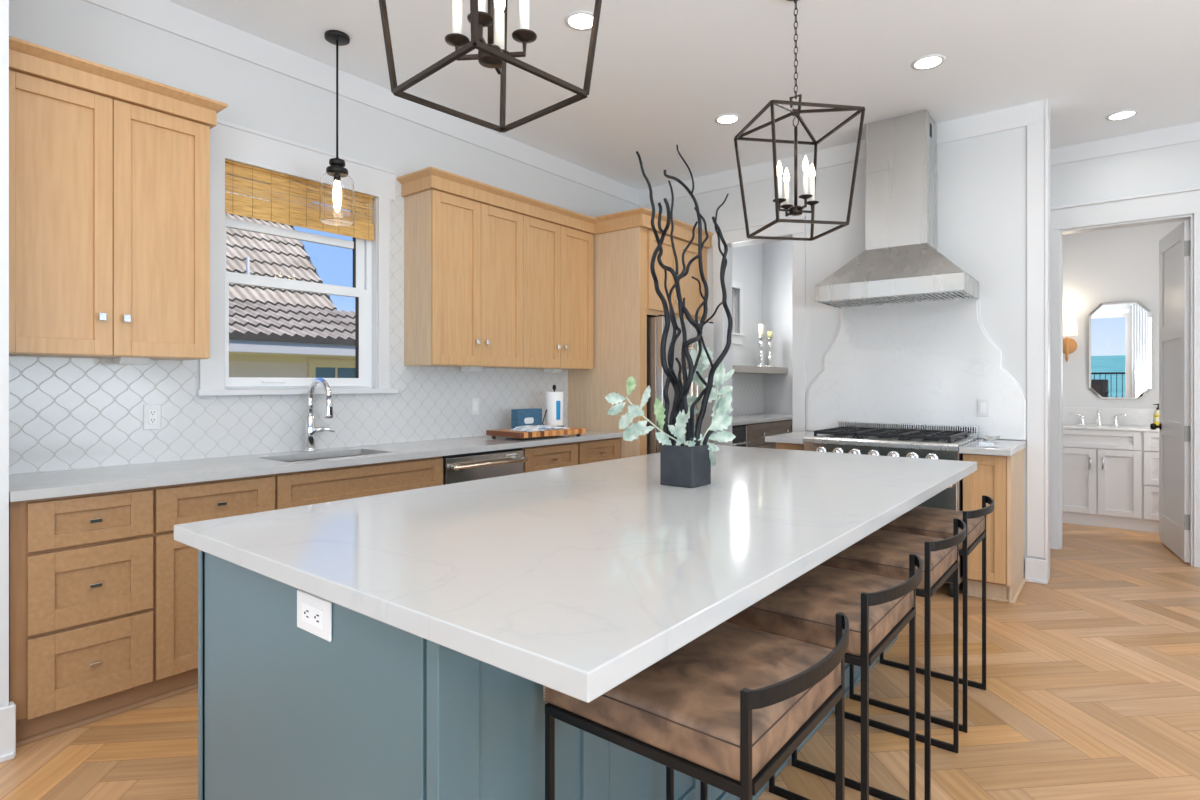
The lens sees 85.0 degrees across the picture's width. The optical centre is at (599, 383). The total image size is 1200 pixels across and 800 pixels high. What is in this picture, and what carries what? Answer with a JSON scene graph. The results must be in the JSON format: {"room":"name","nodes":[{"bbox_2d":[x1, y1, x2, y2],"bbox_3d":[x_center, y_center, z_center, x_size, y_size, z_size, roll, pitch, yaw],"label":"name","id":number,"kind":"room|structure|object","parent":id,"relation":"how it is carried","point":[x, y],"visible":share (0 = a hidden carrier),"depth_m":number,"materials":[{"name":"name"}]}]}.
{"room":"kitchen","nodes":[
{"label":"kitchen","id":0,"kind":"room"},
{"bbox_2d":[0,0,8,707],"bbox_3d":[-3.479,-0.275,1.041,0.740,3.120,3.696,0,0,39],"label":"wall","id":1,"kind":"structure","parent":0,"point":[4,4],"depth_m":2.25,"materials":[{"name":"white paint"}]},
{"bbox_2d":[0,701,15,762],"bbox_3d":[-3.184,1.196,0.817,0.061,0.178,3.712,0,0,39],"label":"baseboard","id":2,"kind":"structure","parent":1,"relation":"attached to","point":[7,713],"depth_m":2.24,"materials":[{"name":"white paint"}]},
{"bbox_2d":[9,0,762,389],"bbox_3d":[-0.232,-0.275,5.585,0.160,3.120,7.650,0,0,39],"label":"wall","id":3,"kind":"structure","parent":0,"point":[258,98],"depth_m":3.65,"materials":[{"name":"white paint"}]},
{"bbox_2d":[9,36,227,359],"bbox_3d":[-2.102,-0.704,2.819,0.350,1.177,0.797,0,0,39],"label":"upper cabinet","id":4,"kind":"object","parent":3,"relation":"attached to","point":[109,168],"visible":0.99,"depth_m":2.70,"materials":[{"name":"brown wood"}]},
{"bbox_2d":[114,357,149,364],"bbox_3d":[-2.069,-0.101,2.893,0.099,0.028,0.110,0,0,39],"label":"box","id":5,"kind":"object","parent":4,"relation":"attached to","point":[120,360],"visible":0.98,"depth_m":2.86,"materials":[{"name":"white plastic"}]},
{"bbox_2d":[143,404,160,429],"bbox_3d":[-2.107,0.156,3.080,0.009,0.118,0.072,0,0,39],"label":"wall outlet","id":6,"kind":"object","parent":3,"relation":"attached to","point":[151,413],"visible":1,"depth_m":3.08,"materials":[{"name":"white plastic"}]},
{"bbox_2d":[9,175,567,473],"bbox_3d":[-1.379,-0.472,4.009,0.009,1.686,3.564,0,0,39],"label":"backsplash","id":7,"kind":"structure","parent":3,"relation":"attached to","point":[65,413],"depth_m":3.32,"materials":[{"name":"tile"}]},
{"bbox_2d":[196,152,398,395],"bbox_3d":[-1.669,-0.550,3.696,0.145,1.219,1.135,0,0,39],"label":"window","id":8,"kind":"structure","parent":3,"relation":"in","point":[291,307],"depth_m":3.66,"materials":[{"name":"white paint"}]},
{"bbox_2d":[225,159,373,240],"bbox_3d":[-1.668,-1.016,3.697,0.035,0.276,0.865,0,0,39],"label":"bamboo blind","id":9,"kind":"object","parent":8,"relation":"attached to","point":[280,210],"visible":0.81,"depth_m":3.59,"materials":[{"name":"brown wood"}]},
{"bbox_2d":[210,119,395,199],"bbox_3d":[-1.653,-1.244,3.655,0.020,0.178,1.180,0,0,39],"label":"trim","id":10,"kind":"structure","parent":3,"relation":"attached to","point":[227,139],"depth_m":3.58,"materials":[{"name":"white paint"}]},
{"bbox_2d":[83,0,639,205],"bbox_3d":[-1.054,-1.762,4.415,0.012,0.145,4.604,0,0,39],"label":"trim","id":11,"kind":"structure","parent":3,"relation":"attached to","point":[166,15],"depth_m":3.80,"materials":[{"name":"white paint"}]},
{"bbox_2d":[404,189,522,367],"bbox_3d":[-0.883,-0.652,4.371,0.323,1.074,0.774,0,0,39],"label":"upper cabinet","id":12,"kind":"object","parent":3,"relation":"attached to","point":[463,258],"visible":1,"depth_m":4.18,"materials":[{"name":"brown wood"}]},
{"bbox_2d":[461,367,482,370],"bbox_3d":[-0.867,-0.101,4.435,0.099,0.028,0.110,0,0,39],"label":"box","id":13,"kind":"object","parent":12,"relation":"attached to","point":[462,368],"visible":0.96,"depth_m":4.40,"materials":[{"name":"white plastic"}]},
{"bbox_2d":[397,166,597,233],"bbox_3d":[-0.646,-1.245,4.648,0.350,0.110,1.613,0,0,39],"label":"crown molding","id":14,"kind":"structure","parent":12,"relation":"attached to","point":[428,178],"depth_m":4.32,"materials":[{"name":"brown wood"}]},
{"bbox_2d":[471,398,478,414],"bbox_3d":[-0.881,0.157,4.621,0.008,0.118,0.072,0,0,39],"label":"wall switch","id":15,"kind":"object","parent":3,"relation":"attached to","point":[474,401],"visible":1,"depth_m":4.61,"materials":[{"name":"white plastic"}]},
{"bbox_2d":[510,215,593,369],"bbox_3d":[-0.398,-0.652,4.981,0.323,1.074,0.784,0,0,39],"label":"upper cabinet","id":16,"kind":"object","parent":3,"relation":"attached to","point":[558,261],"visible":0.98,"depth_m":4.86,"materials":[{"name":"brown wood"}]},
{"bbox_2d":[544,369,561,372],"bbox_3d":[-0.363,-0.101,5.069,0.099,0.028,0.110,0,0,39],"label":"box","id":17,"kind":"object","parent":16,"relation":"attached to","point":[545,370],"visible":0.98,"depth_m":5.04,"materials":[{"name":"white plastic"}]},
{"bbox_2d":[732,280,745,344],"bbox_3d":[1.541,-0.843,7.733,0.140,0.745,0.540,0,0,39],"label":"window","id":18,"kind":"structure","parent":3,"relation":"in","point":[737,338],"depth_m":7.84,"materials":[{"name":"white paint"}]},
{"bbox_2d":[732,373,762,414],"bbox_3d":[1.284,0.123,7.356,0.008,0.496,2.570,0,0,39],"label":"backsplash","id":19,"kind":"structure","parent":3,"relation":"attached to","point":[747,391],"depth_m":8.00,"materials":[{"name":"tile"}]},
{"bbox_2d":[732,365,787,373],"bbox_3d":[1.410,-0.164,7.255,0.330,0.077,2.570,0,0,39],"label":"floating shelf","id":20,"kind":"object","parent":3,"relation":"attached to","point":[741,369],"visible":0.48,"depth_m":7.56,"materials":[{"name":"beige wood"}]},
{"bbox_2d":[758,324,766,366],"bbox_3d":[1.929,-0.458,7.815,0.129,0.512,0.133,0,0,39],"label":"candlestick","id":21,"kind":"object","parent":20,"relation":"on","point":[761,337],"visible":0.84,"depth_m":7.80,"materials":[{"name":"silver metal"}]},
{"bbox_2d":[759,324,763,336],"bbox_3d":[1.930,-0.638,7.820,0.060,0.152,0.060,0,0,39],"label":"candle","id":22,"kind":"object","parent":21,"relation":"on","point":[761,326],"depth_m":7.80,"materials":[{"name":"beige wax"}]},
{"bbox_2d":[766,331,775,366],"bbox_3d":[2.079,-0.423,8.002,0.129,0.442,0.133,0,0,39],"label":"candlestick","id":23,"kind":"object","parent":20,"relation":"on","point":[769,338],"visible":0.83,"depth_m":7.99,"materials":[{"name":"silver metal"}]},
{"bbox_2d":[767,331,771,337],"bbox_3d":[2.079,-0.603,8.008,0.060,0.082,0.060,0,0,39],"label":"candle","id":24,"kind":"object","parent":23,"relation":"on","point":[769,333],"depth_m":7.98,"materials":[{"name":"beige wax"}]},
{"bbox_2d":[0,523,1199,799],"bbox_3d":[1.479,1.286,1.858,7.400,0.002,11.350,0,0,39],"label":"floor","id":25,"kind":"structure","parent":0,"point":[1092,692],"depth_m":2.51,"materials":[{"name":"brown wood"}]},
{"bbox_2d":[9,487,152,747],"bbox_3d":[-2.119,0.848,2.609,0.574,0.875,0.433,0,0,39],"label":"base cabinet","id":26,"kind":"object","parent":25,"relation":"on","point":[81,566],"visible":1,"depth_m":2.43,"materials":[{"name":"brown wood"}]},
{"bbox_2d":[151,474,274,702],"bbox_3d":[-1.833,0.848,2.966,0.578,0.875,0.482,0,0,39],"label":"base cabinet","id":27,"kind":"object","parent":25,"relation":"on","point":[175,563],"visible":0.49,"depth_m":2.70,"materials":[{"name":"brown wood"}]},
{"bbox_2d":[274,456,442,509],"bbox_3d":[-1.387,0.848,3.526,0.578,0.875,0.950,0,0,39],"label":"base cabinet","id":28,"kind":"object","parent":25,"relation":"on","point":[309,487],"visible":0.23,"depth_m":3.30,"materials":[{"name":"brown wood"}]},
{"bbox_2d":[9,430,622,501],"bbox_3d":[-1.150,0.389,3.827,0.595,0.035,3.560,0,0,39],"label":"countertop","id":29,"kind":"structure","parent":28,"relation":"on","point":[58,483],"depth_m":3.01,"materials":[{"name":"white stone"}]},
{"bbox_2d":[304,378,334,451],"bbox_3d":[-1.500,0.168,3.583,0.250,0.406,0.138,0,0,39],"label":"kitchen faucet","id":30,"kind":"object","parent":29,"relation":"on","point":[310,429],"visible":1,"depth_m":3.59,"materials":[{"name":"silver metal"}]},
{"bbox_2d":[286,455,358,461],"bbox_3d":[-1.429,0.496,3.432,0.354,0.178,0.614,0,0,39],"label":"sink","id":31,"kind":"object","parent":29,"relation":"in","point":[350,455],"visible":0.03,"depth_m":3.58,"materials":[{"name":"silver metal"}]},
{"bbox_2d":[486,427,585,439],"bbox_3d":[-0.444,0.345,4.597,0.370,0.052,0.600,0,0,44],"label":"cutting board","id":32,"kind":"object","parent":29,"relation":"on","point":[499,432],"visible":0.84,"depth_m":4.44,"materials":[{"name":"brown wood"}]},
{"bbox_2d":[511,408,541,427],"bbox_3d":[-0.528,0.249,4.738,0.072,0.137,0.250,0,0,39],"label":"tissue box","id":33,"kind":"object","parent":32,"relation":"on","point":[533,416],"visible":0.86,"depth_m":4.68,"materials":[{"name":"blue"}]},
{"bbox_2d":[509,425,569,431],"bbox_3d":[-0.425,0.303,4.556,0.227,0.030,0.402,0,0,39],"label":"dish towel","id":34,"kind":"object","parent":32,"relation":"on","point":[526,428],"visible":1,"depth_m":4.47,"materials":[{"name":"fabric"}]},
{"bbox_2d":[542,385,563,426],"bbox_3d":[-0.342,0.162,4.872,0.149,0.314,0.144,0,0,9],"label":"paper towel roll","id":35,"kind":"object","parent":32,"relation":"on","point":[553,416],"visible":0.84,"depth_m":4.81,"materials":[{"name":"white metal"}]},
{"bbox_2d":[442,448,527,484],"bbox_3d":[-0.876,0.849,4.137,0.616,0.872,0.630,0,0,39],"label":"dishwasher","id":36,"kind":"object","parent":25,"relation":"on","point":[458,468],"visible":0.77,"depth_m":3.94,"materials":[{"name":"silver metal"}]},
{"bbox_2d":[522,442,577,472],"bbox_3d":[-0.523,0.848,4.612,0.578,0.875,0.545,0,0,39],"label":"base cabinet","id":37,"kind":"object","parent":25,"relation":"on","point":[544,457],"visible":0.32,"depth_m":4.43,"materials":[{"name":"brown wood"}]},
{"bbox_2d":[174,445,976,799],"bbox_3d":[0.337,0.828,2.418,1.415,0.914,2.907,0,0,39],"label":"kitchen island","id":38,"kind":"object","parent":25,"relation":"on","point":[454,606],"visible":0.81,"depth_m":1.40,"materials":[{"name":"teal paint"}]},
{"bbox_2d":[297,589,331,641],"bbox_3d":[-0.594,0.479,1.356,0.135,0.080,0.009,0,0,39],"label":"island outlet","id":39,"kind":"object","parent":38,"relation":"attached to","point":[314,613],"visible":1,"depth_m":1.35,"materials":[{"name":"white plastic"}]},
{"bbox_2d":[660,444,710,487],"bbox_3d":[0.317,0.297,2.417,0.137,0.147,0.137,0,0,39],"label":"vase","id":40,"kind":"object","parent":38,"relation":"on","point":[680,466],"visible":0.93,"depth_m":2.36,"materials":[{"name":"ceramic"}]},
{"bbox_2d":[605,376,675,440],"bbox_3d":[0.149,0.091,2.385,0.263,0.241,0.085,0,0,1],"label":"leaf spray","id":41,"kind":"object","parent":40,"relation":"in","point":[631,432],"visible":1,"depth_m":2.38,"materials":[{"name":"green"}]},
{"bbox_2d":[636,151,702,445],"bbox_3d":[0.256,-0.303,2.424,0.240,1.114,0.111,0,0,12],"label":"branch","id":42,"kind":"object","parent":40,"relation":"in","point":[671,377],"visible":0.94,"depth_m":2.42,"materials":[{"name":"black wood"}]},
{"bbox_2d":[656,407,695,446],"bbox_3d":[0.279,0.160,2.386,0.154,0.154,0.050,0,0,0],"label":"leaf spray","id":43,"kind":"object","parent":40,"relation":"in","point":[679,430],"visible":0.94,"depth_m":2.39,"materials":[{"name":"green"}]},
{"bbox_2d":[664,145,708,445],"bbox_3d":[0.327,-0.313,2.414,0.179,1.134,0.119,0,0,-12],"label":"branch","id":44,"kind":"object","parent":40,"relation":"in","point":[687,380],"visible":0.99,"depth_m":2.40,"materials":[{"name":"black wood"}]},
{"bbox_2d":[675,298,712,445],"bbox_3d":[0.355,-0.029,2.421,0.144,0.578,0.072,0,0,-4],"label":"branch","id":45,"kind":"object","parent":40,"relation":"in","point":[704,382],"visible":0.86,"depth_m":2.41,"materials":[{"name":"black wood"}]},
{"bbox_2d":[687,341,719,414],"bbox_3d":[0.376,0.011,2.498,0.128,0.397,0.136,0,0,39],"label":"leaf spray","id":46,"kind":"object","parent":40,"relation":"in","point":[703,363],"visible":0.48,"depth_m":2.50,"materials":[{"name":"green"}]},
{"bbox_2d":[694,194,732,445],"bbox_3d":[0.419,-0.226,2.423,0.116,0.957,0.113,0,0,39],"label":"branch","id":47,"kind":"object","parent":40,"relation":"in","point":[718,361],"visible":0.95,"depth_m":2.41,"materials":[{"name":"black wood"}]},
{"bbox_2d":[693,391,735,465],"bbox_3d":[0.411,0.164,2.395,0.189,0.284,0.066,0,0,0],"label":"leaf spray","id":48,"kind":"object","parent":40,"relation":"in","point":[720,420],"visible":0.96,"depth_m":2.40,"materials":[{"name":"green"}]},
{"bbox_2d":[703,363,734,442],"bbox_3d":[0.457,0.076,2.511,0.191,0.312,0.086,0,0,-28],"label":"leaf spray","id":49,"kind":"object","parent":40,"relation":"on","point":[723,377],"visible":0.59,"depth_m":2.54,"materials":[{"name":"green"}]},
{"bbox_2d":[577,437,619,464],"bbox_3d":[-0.196,0.848,5.022,0.578,0.875,0.505,0,0,39],"label":"base cabinet","id":50,"kind":"object","parent":25,"relation":"on","point":[591,451],"visible":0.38,"depth_m":4.84,"materials":[{"name":"brown wood"}]},
{"bbox_2d":[568,207,712,457],"bbox_3d":[0.349,-0.015,5.541,0.796,2.600,1.085,0,0,39],"label":"tall cabinet","id":51,"kind":"object","parent":25,"relation":"on","point":[625,295],"visible":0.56,"depth_m":5.12,"materials":[{"name":"brown wood"}]},
{"bbox_2d":[647,315,713,453],"bbox_3d":[0.449,0.369,5.497,0.816,1.792,0.800,0,0,39],"label":"refrigerator","id":52,"kind":"object","parent":25,"relation":"on","point":[656,377],"visible":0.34,"depth_m":5.04,"materials":[{"name":"grey metal"}]},
{"bbox_2d":[543,612,848,799],"bbox_3d":[0.212,0.877,1.288,0.491,0.816,0.444,0,0,39],"label":"bar stool","id":53,"kind":"object","parent":25,"relation":"on","point":[725,710],"visible":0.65,"depth_m":1.15,"materials":[{"name":"black metal"}]},
{"bbox_2d":[732,425,749,446],"bbox_3d":[1.016,0.838,6.470,0.651,0.855,0.790,0,0,39],"label":"beverage cooler","id":54,"kind":"object","parent":25,"relation":"on","point":[740,431],"visible":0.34,"depth_m":6.48,"materials":[{"name":"black glass"}]},
{"bbox_2d":[744,419,791,448],"bbox_3d":[1.794,0.846,7.474,0.638,0.878,1.730,0,0,39],"label":"pantry cabinet","id":55,"kind":"object","parent":25,"relation":"on","point":[756,432],"visible":0.16,"depth_m":6.98,"materials":[{"name":"brown wood"}]},
{"bbox_2d":[732,413,791,425],"bbox_3d":[1.530,0.389,7.160,0.635,0.035,2.570,0,0,39],"label":"countertop","id":56,"kind":"structure","parent":55,"relation":"on","point":[759,417],"depth_m":7.23,"materials":[{"name":"white stone"}]},
{"bbox_2d":[776,443,803,450],"bbox_3d":[1.536,0.848,4.840,0.235,0.875,0.703,0,0,39],"label":"base cabinet","id":57,"kind":"object","parent":25,"relation":"on","point":[788,446],"visible":0.11,"depth_m":4.59,"materials":[{"name":"brown wood"}]},
{"bbox_2d":[765,431,813,443],"bbox_3d":[1.499,0.390,4.820,0.273,0.038,0.739,0,0,39],"label":"countertop","id":58,"kind":"structure","parent":57,"relation":"on","point":[794,437],"depth_m":4.59,"materials":[{"name":"white stone"}]},
{"bbox_2d":[700,553,922,799],"bbox_3d":[0.583,0.877,1.754,0.491,0.816,0.444,0,0,39],"label":"bar stool","id":59,"kind":"object","parent":25,"relation":"on","point":[877,609],"visible":0.55,"depth_m":1.61,"materials":[{"name":"black metal"}]},
{"bbox_2d":[725,565,912,656],"bbox_3d":[0.562,0.575,1.770,0.434,0.087,0.434,0,0,39],"label":"seat cushion","id":60,"kind":"object","parent":59,"relation":"on","point":[805,608],"depth_m":1.61,"materials":[{"name":"brown leather"}]},
{"bbox_2d":[792,518,965,799],"bbox_3d":[0.963,0.877,2.231,0.491,0.816,0.444,0,0,39],"label":"bar stool","id":61,"kind":"object","parent":25,"relation":"on","point":[884,553],"visible":0.51,"depth_m":2.08,"materials":[{"name":"black metal"}]},
{"bbox_2d":[819,530,956,589],"bbox_3d":[0.942,0.575,2.248,0.434,0.087,0.434,0,0,39],"label":"seat cushion","id":62,"kind":"object","parent":61,"relation":"on","point":[884,553],"depth_m":2.09,"materials":[{"name":"brown leather"}]},
{"bbox_2d":[803,421,978,596],"bbox_3d":[1.951,0.785,4.410,0.936,1.000,0.809,0,0,39],"label":"gas range","id":63,"kind":"object","parent":25,"relation":"on","point":[927,441],"visible":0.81,"depth_m":4.18,"materials":[{"name":"silver metal"}]},
{"bbox_2d":[803,434,976,450],"bbox_3d":[1.946,0.380,4.404,0.936,0.050,0.645,0,0,39],"label":"cooktop","id":64,"kind":"object","parent":63,"relation":"in","point":[859,442],"depth_m":4.18,"materials":[{"name":"silver metal"}]},
{"bbox_2d":[849,495,993,732],"bbox_3d":[1.336,0.877,2.700,0.491,0.816,0.444,0,0,39],"label":"bar stool","id":65,"kind":"object","parent":25,"relation":"on","point":[924,521],"visible":0.53,"depth_m":2.56,"materials":[{"name":"black metal"}]},
{"bbox_2d":[878,506,984,549],"bbox_3d":[1.315,0.575,2.717,0.434,0.087,0.434,0,0,39],"label":"seat cushion","id":66,"kind":"object","parent":65,"relation":"on","point":[924,521],"depth_m":2.56,"materials":[{"name":"brown leather"}]},
{"bbox_2d":[963,448,1025,603],"bbox_3d":[2.473,0.848,4.094,0.261,0.875,0.703,0,0,39],"label":"base cabinet","id":67,"kind":"object","parent":25,"relation":"on","point":[1000,478],"visible":0.66,"depth_m":3.86,"materials":[{"name":"brown wood"}]},
{"bbox_2d":[959,439,1025,455],"bbox_3d":[2.447,0.390,4.065,0.263,0.038,0.739,0,0,39],"label":"countertop","id":68,"kind":"structure","parent":67,"relation":"on","point":[1002,447],"depth_m":3.84,"materials":[{"name":"white stone"}]},
{"bbox_2d":[979,435,999,444],"bbox_3d":[2.436,0.348,4.088,0.090,0.046,0.190,0,0,39],"label":"spoon rest","id":69,"kind":"object","parent":68,"relation":"on","point":[983,441],"visible":1,"depth_m":4.08,"materials":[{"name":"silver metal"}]},
{"bbox_2d":[1063,429,1158,532],"bbox_3d":[4.801,0.849,5.951,1.900,0.872,0.599,0,0,39],"label":"bathroom vanity","id":70,"kind":"object","parent":25,"relation":"on","point":[1111,477],"visible":0.56,"depth_m":5.83,"materials":[{"name":"white paint"}]},
{"bbox_2d":[1063,407,1158,431],"bbox_3d":[4.811,0.322,5.964,1.900,0.183,0.574,0,0,39],"label":"countertop","id":71,"kind":"structure","parent":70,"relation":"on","point":[1137,419],"depth_m":6.18,"materials":[{"name":"stone"}]},
{"bbox_2d":[1071,410,1127,425],"bbox_3d":[4.699,0.318,6.168,0.431,0.147,0.154,0,0,39],"label":"bathroom faucet","id":72,"kind":"object","parent":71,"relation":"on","point":[1115,417],"visible":0.98,"depth_m":6.19,"materials":[{"name":"silver metal"}]},
{"bbox_2d":[1153,404,1158,424],"bbox_3d":[5.000,0.284,5.862,0.071,0.214,0.068,0,0,39],"label":"soap bottle","id":73,"kind":"object","parent":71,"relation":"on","point":[1156,413],"visible":0.5,"depth_m":5.85,"materials":[{"name":"beige"}]},
{"bbox_2d":[168,0,1199,189],"bbox_3d":[1.526,-1.910,1.917,7.400,0.150,11.500,0,0,39],"label":"ceiling","id":74,"kind":"structure","parent":0,"point":[663,72],"depth_m":3.71,"materials":[{"name":"white paint"}]},
{"bbox_2d":[319,30,354,226],"bbox_3d":[-1.386,-1.343,3.453,0.172,0.985,0.172,0,0,39],"label":"glass pendant","id":75,"kind":"object","parent":74,"relation":"hanging from","point":[336,188],"visible":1,"depth_m":3.40,"materials":[{"name":"clear glass"}]},
{"bbox_2d":[379,0,601,132],"bbox_3d":[-0.269,-1.272,1.610,0.440,1.126,0.440,0,0,43],"label":"lantern pendant","id":76,"kind":"object","parent":74,"relation":"hanging from","point":[490,55],"visible":1,"depth_m":1.60,"materials":[{"name":"brown metal"}]},
{"bbox_2d":[565,11,593,30],"bbox_3d":[-0.091,-1.832,3.306,0.176,0.006,0.176,0,0,39],"label":"recessed light","id":77,"kind":"object","parent":74,"relation":"in","point":[577,20],"visible":0.77,"depth_m":3.30,"materials":[{"name":"white paint"}]},
{"bbox_2d":[715,114,740,123],"bbox_3d":[0.884,-1.832,4.530,0.176,0.006,0.176,0,0,39],"label":"recessed light","id":78,"kind":"object","parent":74,"relation":"in","point":[725,118],"visible":1,"depth_m":4.52,"materials":[{"name":"white paint"}]},
{"bbox_2d":[734,0,864,240],"bbox_3d":[0.913,-1.272,3.051,0.443,1.126,0.443,0,0,-9],"label":"lantern pendant","id":79,"kind":"object","parent":74,"relation":"hanging from","point":[795,210],"visible":1,"depth_m":3.04,"materials":[{"name":"brown metal"}]},
{"bbox_2d":[911,54,945,69],"bbox_3d":[1.871,-1.832,3.732,0.176,0.006,0.176,0,0,39],"label":"recessed light","id":80,"kind":"object","parent":74,"relation":"in","point":[927,62],"visible":1,"depth_m":3.73,"materials":[{"name":"white paint"}]},
{"bbox_2d":[1106,109,1138,120],"bbox_3d":[3.561,-1.832,4.464,0.176,0.006,0.176,0,0,39],"label":"recessed light","id":81,"kind":"object","parent":74,"relation":"in","point":[1124,114],"visible":1,"depth_m":4.46,"materials":[{"name":"white paint"}]},
{"bbox_2d":[763,240,791,413],"bbox_3d":[2.722,-0.275,7.956,1.510,3.120,0.160,0,0,39],"label":"wall","id":82,"kind":"structure","parent":0,"point":[777,256],"depth_m":8.24,"materials":[{"name":"white paint"}]},
{"bbox_2d":[639,126,1044,576],"bbox_3d":[1.681,-0.275,5.283,3.210,3.120,0.160,0,0,39],"label":"wall","id":83,"kind":"structure","parent":0,"point":[982,180],"depth_m":4.54,"materials":[{"name":"white paint"}]},
{"bbox_2d":[711,216,804,444],"bbox_3d":[1.304,-0.025,5.464,0.835,2.620,0.026,0,0,39],"label":"trim","id":84,"kind":"structure","parent":83,"relation":"attached to","point":[735,234],"depth_m":5.66,"materials":[{"name":"white paint"}]},
{"bbox_2d":[640,100,1044,557],"bbox_3d":[1.632,-0.355,5.212,3.198,2.960,0.012,0,0,39],"label":"trim","id":85,"kind":"structure","parent":83,"relation":"attached to","point":[1031,115],"depth_m":4.32,"materials":[{"name":"white paint"}]},
{"bbox_2d":[815,110,978,308],"bbox_3d":[2.050,-1.205,4.538,0.935,1.256,0.544,0,0,39],"label":"range hood","id":86,"kind":"object","parent":83,"relation":"attached to","point":[901,262],"visible":1,"depth_m":4.46,"materials":[{"name":"silver metal"}]},
{"bbox_2d":[806,294,1025,439],"bbox_3d":[2.213,-0.123,4.742,1.474,0.984,0.024,0,0,39],"label":"backsplash","id":87,"kind":"structure","parent":83,"relation":"attached to","point":[922,362],"depth_m":4.68,"materials":[{"name":"stone"}]},
{"bbox_2d":[977,399,988,416],"bbox_3d":[2.589,0.161,4.421,0.070,0.118,0.008,0,0,39],"label":"wall switch","id":88,"kind":"object","parent":83,"relation":"attached to","point":[982,404],"visible":1,"depth_m":4.42,"materials":[{"name":"white plastic"}]},
{"bbox_2d":[1025,557,1047,584],"bbox_3d":[2.823,1.210,4.236,0.122,0.150,0.032,0,0,39],"label":"baseboard","id":89,"kind":"structure","parent":83,"relation":"attached to","point":[1036,570],"depth_m":4.23,"materials":[{"name":"white paint"}]},
{"bbox_2d":[1045,99,1049,580],"bbox_3d":[2.928,-0.275,4.282,0.018,3.120,0.183,0,0,39],"label":"trim","id":90,"kind":"structure","parent":83,"relation":"attached to","point":[1047,106],"depth_m":4.21,"materials":[{"name":"white paint"}]},
{"bbox_2d":[1063,220,1185,408],"bbox_3d":[4.704,-0.275,6.512,3.050,3.120,0.150,0,0,39],"label":"wall","id":91,"kind":"structure","parent":0,"point":[1118,264],"depth_m":6.29,"materials":[{"name":"white paint"}]},
{"bbox_2d":[1063,302,1077,361],"bbox_3d":[4.573,-0.509,6.412,0.176,0.583,0.176,0,0,39],"label":"wall sconce","id":92,"kind":"object","parent":91,"relation":"attached to","point":[1069,317],"visible":0.87,"depth_m":6.36,"materials":[{"name":"white glass"}]},
{"bbox_2d":[1089,301,1150,398],"bbox_3d":[4.928,-0.315,6.211,0.464,0.920,0.020,0,1,39],"label":"octagonal mirror","id":93,"kind":"object","parent":91,"relation":"attached to","point":[1119,332],"visible":1,"depth_m":6.20,"materials":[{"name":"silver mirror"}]},
{"bbox_2d":[1050,140,1199,229],"bbox_3d":[4.567,-0.275,4.372,5.500,3.120,0.130,0,0,39],"label":"wall","id":94,"kind":"structure","parent":0,"point":[1177,166],"depth_m":4.83,"materials":[{"name":"white paint"}]},
{"bbox_2d":[1050,186,1199,567],"bbox_3d":[5.073,-0.046,3.949,3.980,2.662,0.162,0,0,39],"label":"trim","id":95,"kind":"structure","parent":94,"relation":"attached to","point":[1184,202],"depth_m":4.87,"materials":[{"name":"white paint"}]},
{"bbox_2d":[1050,121,1199,165],"bbox_3d":[4.522,-1.770,4.317,5.500,0.130,0.012,0,0,39],"label":"trim","id":96,"kind":"structure","parent":94,"relation":"attached to","point":[1190,132],"depth_m":4.82,"materials":[{"name":"white paint"}]},
{"bbox_2d":[1150,220,1189,561],"bbox_3d":[4.369,0.052,4.980,0.170,2.435,0.762,0,0,30],"label":"door","id":97,"kind":"structure","parent":94,"relation":"in","point":[1174,248],"depth_m":4.94,"materials":[{"name":"white paint"}]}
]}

